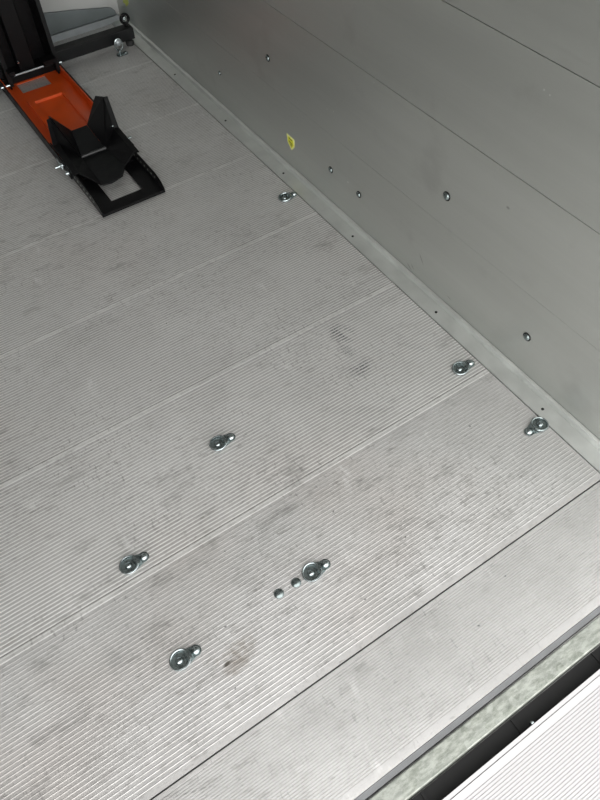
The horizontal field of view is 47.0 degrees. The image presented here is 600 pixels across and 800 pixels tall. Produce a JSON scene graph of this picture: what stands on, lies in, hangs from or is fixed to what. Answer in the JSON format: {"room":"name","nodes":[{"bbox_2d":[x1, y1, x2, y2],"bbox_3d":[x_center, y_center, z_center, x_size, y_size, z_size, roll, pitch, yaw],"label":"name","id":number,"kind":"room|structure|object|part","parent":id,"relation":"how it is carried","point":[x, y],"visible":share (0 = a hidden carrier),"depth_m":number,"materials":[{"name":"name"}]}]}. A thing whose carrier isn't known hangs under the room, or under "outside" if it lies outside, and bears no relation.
{"room":"cargo trailer interior","nodes":[
{"label":"cargo trailer interior","id":0,"kind":"room"},
{"bbox_2d":[40,0,118,12],"bbox_3d":[-1.459,-1.478,1.657,1.824,1.627,0.027,-29,58,-18],"label":"wall","id":1,"kind":"structure","parent":0,"point":[47,5],"depth_m":2.45,"materials":[{"name":"grey metal"}]},
{"bbox_2d":[44,7,115,34],"bbox_3d":[-1.024,-1.258,2.372,0.829,0.098,0.011,-29,58,-18],"label":"panel","id":2,"kind":"object","parent":1,"relation":"attached to","point":[58,21],"visible":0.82,"depth_m":2.46,"materials":[{"name":"grey metal"}]},
{"bbox_2d":[51,13,118,42],"bbox_3d":[-1.405,-1.005,2.273,1.767,0.019,0.029,-29,58,-18],"label":"trim","id":3,"kind":"structure","parent":1,"relation":"attached to","point":[106,21],"depth_m":2.50,"materials":[{"name":"metal"}]},
{"bbox_2d":[0,24,599,799],"bbox_3d":[-0.762,-0.223,1.722,1.859,0.067,2.385,-29,58,-18],"label":"floor","id":4,"kind":"structure","parent":0,"point":[133,338],"depth_m":1.40,"materials":[{"name":"metal"}]},
{"bbox_2d":[0,0,164,217],"bbox_3d":[-0.726,-1.038,1.891,0.799,0.626,0.952,-29,58,-18],"label":"chock","id":5,"kind":"object","parent":4,"relation":"on","point":[83,134],"visible":1,"depth_m":2.16,"materials":[{"name":"orange paint"}]},
{"bbox_3d":[-1.119,-1.006,2.228,0.322,0.039,0.041,-29,58,-18],"label":"cross arm","id":6,"kind":"part","parent":5,"relation":"part of"},
{"bbox_3d":[-0.995,-1.252,2.057,0.005,0.621,0.137,-29,58,-18],"label":"upright plate","id":7,"kind":"part","parent":5,"relation":"part of","materials":[{"name":"black metal"}]},
{"bbox_3d":[-0.945,-1.309,2.107,0.159,0.596,0.005,-29,58,-18],"label":"plate","id":8,"kind":"part","parent":5,"relation":"part of","materials":[{"name":"black metal"}]},
{"bbox_3d":[-0.858,-0.886,2.153,0.004,0.033,0.740,-29,58,-18],"label":"rail","id":9,"kind":"part","parent":5,"relation":"part of","materials":[{"name":"metal"}]},
{"bbox_3d":[-0.857,-1.328,2.108,0.005,0.621,0.137,-29,58,-18],"label":"upright plate","id":10,"kind":"part","parent":5,"relation":"part of","materials":[{"name":"black metal"}]},
{"bbox_3d":[-0.725,-0.871,2.147,0.133,0.008,0.353,-29,58,-18],"label":"raised frame","id":11,"kind":"part","parent":5,"relation":"part of","materials":[{"name":"orange paint"}]},
{"bbox_3d":[-0.633,-0.626,1.950,0.003,0.036,0.365,-29,58,-18],"label":"frame","id":12,"kind":"part","parent":5,"relation":"part of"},
{"bbox_3d":[-0.599,-0.720,2.004,0.076,0.009,0.009,-29,58,-18],"label":"pivot rod","id":13,"kind":"part","parent":5,"relation":"part of","materials":[{"name":"silver metal"}]},
{"bbox_3d":[-0.716,-1.228,2.377,0.301,0.039,0.041,-29,58,-18],"label":"cross arm","id":14,"kind":"part","parent":5,"relation":"part of"},
{"bbox_3d":[-0.690,-0.979,2.215,0.004,0.033,0.740,-29,58,-18],"label":"rail","id":15,"kind":"part","parent":5,"relation":"part of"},
{"bbox_3d":[-0.550,-0.654,1.982,0.183,0.004,0.333,-29,58,-18],"label":"frame","id":16,"kind":"part","parent":5,"relation":"part of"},
{"bbox_3d":[-0.479,-0.711,2.006,0.003,0.036,0.365,-29,58,-18],"label":"frame","id":17,"kind":"part","parent":5,"relation":"part of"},
{"bbox_2d":[114,38,127,56],"bbox_3d":[-0.621,-1.219,2.380,0.043,0.048,0.034,-29,58,-18],"label":"ring","id":18,"kind":"object","parent":4,"relation":"on","point":[117,42],"visible":1,"depth_m":2.39,"materials":[{"name":"metal"}]},
{"bbox_3d":[-0.617,-1.202,2.396,0.043,0.002,0.024,-29,58,-18],"label":"plate","id":19,"kind":"part","parent":18,"relation":"part of","materials":[{"name":"metal"}]},
{"bbox_2d":[119,552,148,573],"bbox_3d":[-0.306,0.298,1.271,0.058,0.008,0.036,-29,58,-18],"label":"ring","id":20,"kind":"object","parent":4,"relation":"on","point":[129,564],"visible":1,"depth_m":1.27,"materials":[{"name":"metal"}]},
{"bbox_2d":[169,645,201,670],"bbox_3d":[-0.194,0.433,1.166,0.058,0.008,0.036,-29,58,-18],"label":"ring","id":21,"kind":"object","parent":4,"relation":"on","point":[180,659],"visible":1,"depth_m":1.17,"materials":[{"name":"metal"}]},
{"bbox_2d":[209,433,234,450],"bbox_3d":[-0.160,0.084,1.423,0.058,0.008,0.036,-29,58,-18],"label":"ring","id":22,"kind":"object","parent":4,"relation":"on","point":[219,442],"visible":1,"depth_m":1.42,"materials":[{"name":"metal"}]},
{"bbox_2d":[274,589,283,598],"bbox_3d":[-0.038,0.344,1.229,0.019,0.005,0.019,-29,58,-18],"label":"bolt","id":23,"kind":"object","parent":4,"relation":"on","point":[278,593],"visible":1,"depth_m":1.23,"materials":[{"name":"metal"}]},
{"bbox_2d":[278,192,296,201],"bbox_3d":[-0.033,-0.561,1.895,0.058,0.008,0.036,-29,58,-18],"label":"ring","id":24,"kind":"object","parent":4,"relation":"on","point":[285,196],"visible":1,"depth_m":1.89,"materials":[{"name":"metal"}]},
{"bbox_2d":[291,578,300,587],"bbox_3d":[-0.007,0.327,1.240,0.019,0.005,0.019,-29,58,-18],"label":"bolt","id":25,"kind":"object","parent":4,"relation":"on","point":[295,582],"visible":1,"depth_m":1.24,"materials":[{"name":"metal"}]},
{"bbox_2d":[302,559,330,581],"bbox_3d":[0.030,0.307,1.251,0.058,0.008,0.036,-29,58,-18],"label":"ring","id":26,"kind":"object","parent":4,"relation":"on","point":[312,571],"visible":1,"depth_m":1.25,"materials":[{"name":"metal"}]},
{"bbox_2d":[153,482,599,799],"bbox_3d":[-0.059,0.605,1.058,1.859,0.027,0.169,-29,58,-18],"label":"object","id":27,"kind":"structure","parent":4,"relation":"attached to","point":[347,731],"depth_m":1.14,"materials":[{"name":"metal"}]},
{"bbox_2d":[355,606,599,799],"bbox_3d":[-0.009,0.670,1.021,1.859,0.032,0.008,-29,58,-18],"label":"trim","id":28,"kind":"structure","parent":27,"relation":"attached to","point":[397,770],"depth_m":1.12,"materials":[{"name":"metal"}]},
{"bbox_2d":[452,360,474,374],"bbox_3d":[0.361,-0.075,1.520,0.058,0.008,0.036,-29,58,-18],"label":"ring","id":29,"kind":"object","parent":4,"relation":"on","point":[459,367],"visible":1,"depth_m":1.52,"materials":[{"name":"metal"}]},
{"bbox_2d":[524,417,548,435],"bbox_3d":[0.486,0.054,1.420,0.058,0.008,0.036,-29,58,-18],"label":"ring","id":30,"kind":"object","parent":4,"relation":"on","point":[538,424],"visible":1,"depth_m":1.42,"materials":[{"name":"metal"}]},
{"bbox_2d":[116,0,599,439],"bbox_3d":[0.011,-1.072,1.299,0.029,1.627,2.551,-29,58,-18],"label":"wall","id":31,"kind":"structure","parent":0,"point":[493,105],"depth_m":1.39,"materials":[{"name":"grey metal"}]},
{"bbox_2d":[287,134,294,149],"bbox_3d":[-0.025,-0.706,1.895,0.001,0.041,0.039,-29,58,-18],"label":"sticker","id":32,"kind":"object","parent":31,"relation":"attached to","point":[290,140],"visible":1,"depth_m":1.89,"materials":[{"name":"yellow paper"}]},
{"bbox_2d":[112,12,599,472],"bbox_3d":[0.011,-0.584,1.906,0.045,0.019,2.523,-29,58,-18],"label":"trim","id":33,"kind":"structure","parent":31,"relation":"attached to","point":[585,443],"depth_m":1.70,"materials":[{"name":"metal"}]},
{"bbox_2d":[443,191,449,200],"bbox_3d":[0.302,-0.421,1.429,0.006,0.022,0.022,-29,58,-18],"label":"screw","id":34,"kind":"object","parent":31,"relation":"attached to","point":[446,195],"visible":1,"depth_m":1.43,"materials":[{"name":"metal"}]},
{"bbox_2d":[523,332,530,340],"bbox_3d":[0.466,-0.129,1.422,0.006,0.020,0.020,-29,58,-18],"label":"screw","id":35,"kind":"object","parent":31,"relation":"attached to","point":[526,335],"visible":1,"depth_m":1.42,"materials":[{"name":"metal"}]},
{"bbox_2d":[369,616,599,799],"bbox_3d":[0.005,0.706,1.038,1.859,0.081,0.033,-29,58,-18],"label":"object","id":36,"kind":"structure","parent":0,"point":[414,779],"depth_m":1.12,"materials":[{"name":"metal"}]},
{"bbox_2d":[411,646,599,799],"bbox_3d":[0.017,0.744,1.033,1.760,0.030,0.031,-29,58,-18],"label":"bar","id":37,"kind":"object","parent":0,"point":[514,727],"visible":0.83,"depth_m":1.15,"materials":[{"name":"black metal"}]},
{"bbox_2d":[443,669,599,799],"bbox_3d":[0.323,1.123,0.816,1.680,0.228,1.047,-29,58,-18],"label":"ramp","id":38,"kind":"object","parent":37,"relation":"attached to","point":[560,759],"visible":1,"depth_m":1.09,"materials":[{"name":"metal"}]},
{"label":"outside","id":39,"kind":"structure","parent":0,"visible":0},
{"bbox_2d":[367,614,599,799],"bbox_3d":[0.058,0.783,1.585,9.333,0.027,10.667,-29,58,-18],"label":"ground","id":40,"kind":"structure","parent":39,"point":[599,614],"depth_m":1.58,"materials":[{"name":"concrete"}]}
]}

